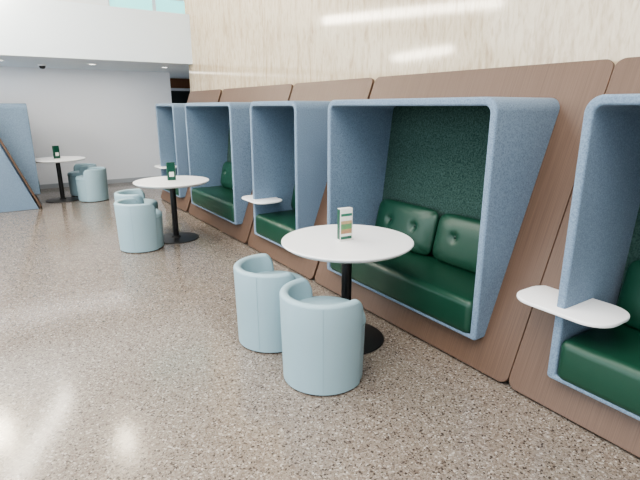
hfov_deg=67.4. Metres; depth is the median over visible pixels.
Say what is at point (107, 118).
wall
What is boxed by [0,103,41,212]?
booth
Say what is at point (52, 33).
bulkhead
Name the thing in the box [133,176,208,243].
pedestal table
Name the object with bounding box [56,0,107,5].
wall
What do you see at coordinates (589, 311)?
shelf
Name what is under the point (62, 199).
pedestal table
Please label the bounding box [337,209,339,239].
print
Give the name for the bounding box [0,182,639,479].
floor
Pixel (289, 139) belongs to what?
hood
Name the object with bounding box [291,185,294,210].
cushion
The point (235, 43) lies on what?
wall
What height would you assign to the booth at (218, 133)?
1.892 m
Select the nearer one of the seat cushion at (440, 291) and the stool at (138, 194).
the seat cushion at (440, 291)
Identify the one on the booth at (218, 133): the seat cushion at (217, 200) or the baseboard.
the seat cushion at (217, 200)
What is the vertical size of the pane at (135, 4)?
1.560 m
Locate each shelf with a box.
[154,165,176,168]
[242,195,281,203]
[517,286,629,327]
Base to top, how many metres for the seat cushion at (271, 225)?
0.241 m
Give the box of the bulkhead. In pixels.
[0,0,192,71]
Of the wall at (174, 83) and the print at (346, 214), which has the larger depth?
the wall at (174, 83)
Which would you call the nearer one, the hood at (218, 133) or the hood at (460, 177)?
the hood at (460, 177)
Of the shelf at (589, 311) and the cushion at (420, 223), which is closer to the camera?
the shelf at (589, 311)
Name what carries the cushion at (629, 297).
on the booth at (578, 356)
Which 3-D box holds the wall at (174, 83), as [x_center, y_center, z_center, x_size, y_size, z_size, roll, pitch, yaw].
[-3.488,-3.726,13.568,2.780,3.190,0.150,-10,18,-32]
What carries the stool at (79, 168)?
on the floor
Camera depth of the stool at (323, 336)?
2.75 m
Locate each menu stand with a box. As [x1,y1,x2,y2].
[52,146,60,158]
[166,162,176,180]
[336,207,353,241]
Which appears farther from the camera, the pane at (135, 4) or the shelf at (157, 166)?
the pane at (135, 4)
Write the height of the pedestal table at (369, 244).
0.745 m
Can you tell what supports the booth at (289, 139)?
on the floor
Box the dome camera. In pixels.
[37,64,45,68]
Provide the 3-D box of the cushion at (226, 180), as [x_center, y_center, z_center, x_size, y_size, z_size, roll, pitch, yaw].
[-1.308,-0.946,7.096,0.141,0.381,0.714,-10,18,-32]
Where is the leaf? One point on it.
(176, 96)
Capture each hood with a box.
[155,103,189,197]
[185,102,252,224]
[250,101,330,248]
[327,97,559,339]
[547,94,639,420]
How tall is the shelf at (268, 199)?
0.020 m
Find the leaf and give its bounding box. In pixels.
[171,91,189,102]
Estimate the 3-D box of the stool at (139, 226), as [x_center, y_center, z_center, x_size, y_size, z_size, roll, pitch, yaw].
[-2.134,-0.186,5.694,0.523,0.575,0.530,-14,21,-41]
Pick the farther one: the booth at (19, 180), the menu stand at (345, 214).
the booth at (19, 180)
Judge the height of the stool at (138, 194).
0.575 m
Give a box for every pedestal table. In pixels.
[35,156,84,202]
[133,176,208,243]
[281,224,413,354]
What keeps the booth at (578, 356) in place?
on the floor
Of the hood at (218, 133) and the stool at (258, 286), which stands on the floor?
the stool at (258, 286)
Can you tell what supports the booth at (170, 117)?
on the floor
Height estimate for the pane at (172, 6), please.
1.560 m
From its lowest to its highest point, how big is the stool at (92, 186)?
0.575 m
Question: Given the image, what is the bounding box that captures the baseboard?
[40,176,158,188]
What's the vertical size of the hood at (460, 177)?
1.480 m
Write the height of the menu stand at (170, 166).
0.225 m
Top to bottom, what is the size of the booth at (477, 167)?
1.892 m
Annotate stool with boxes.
[67,163,96,196]
[75,167,108,201]
[114,188,157,208]
[114,197,163,252]
[233,253,303,352]
[279,278,365,395]
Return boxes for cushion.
[192,186,234,221]
[220,161,232,189]
[256,210,295,244]
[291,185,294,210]
[330,251,475,332]
[375,199,438,254]
[433,213,480,273]
[558,323,639,416]
[617,260,639,330]
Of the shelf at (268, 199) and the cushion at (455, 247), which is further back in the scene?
the shelf at (268, 199)
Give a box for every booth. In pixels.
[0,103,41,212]
[154,89,221,211]
[185,84,293,242]
[242,78,374,278]
[315,59,614,381]
[509,57,639,457]
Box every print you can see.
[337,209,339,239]
[341,209,351,239]
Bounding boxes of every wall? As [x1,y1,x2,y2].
[0,66,171,184]
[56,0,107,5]
[170,78,189,87]
[184,0,639,101]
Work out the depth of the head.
13.06 m
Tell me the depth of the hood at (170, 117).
7.98 m
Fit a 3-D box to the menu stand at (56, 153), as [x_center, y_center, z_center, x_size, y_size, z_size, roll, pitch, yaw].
[-4.662,-1.552,8.485,0.060,0.225,0.110,11,19,35]
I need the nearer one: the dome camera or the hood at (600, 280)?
the hood at (600, 280)
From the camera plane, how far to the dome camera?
8.60 m
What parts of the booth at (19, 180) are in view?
felt panel, leaning panel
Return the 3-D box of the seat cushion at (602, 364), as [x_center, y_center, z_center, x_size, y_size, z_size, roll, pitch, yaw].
[1.738,0.695,2.340,0.562,0.241,0.908,-10,18,-32]
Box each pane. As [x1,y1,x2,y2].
[109,0,151,9]
[156,0,184,13]
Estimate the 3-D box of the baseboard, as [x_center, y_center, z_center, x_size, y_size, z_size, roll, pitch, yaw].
[-7.723,-0.744,8.612,10.420,0.090,0.015,-10,18,-32]

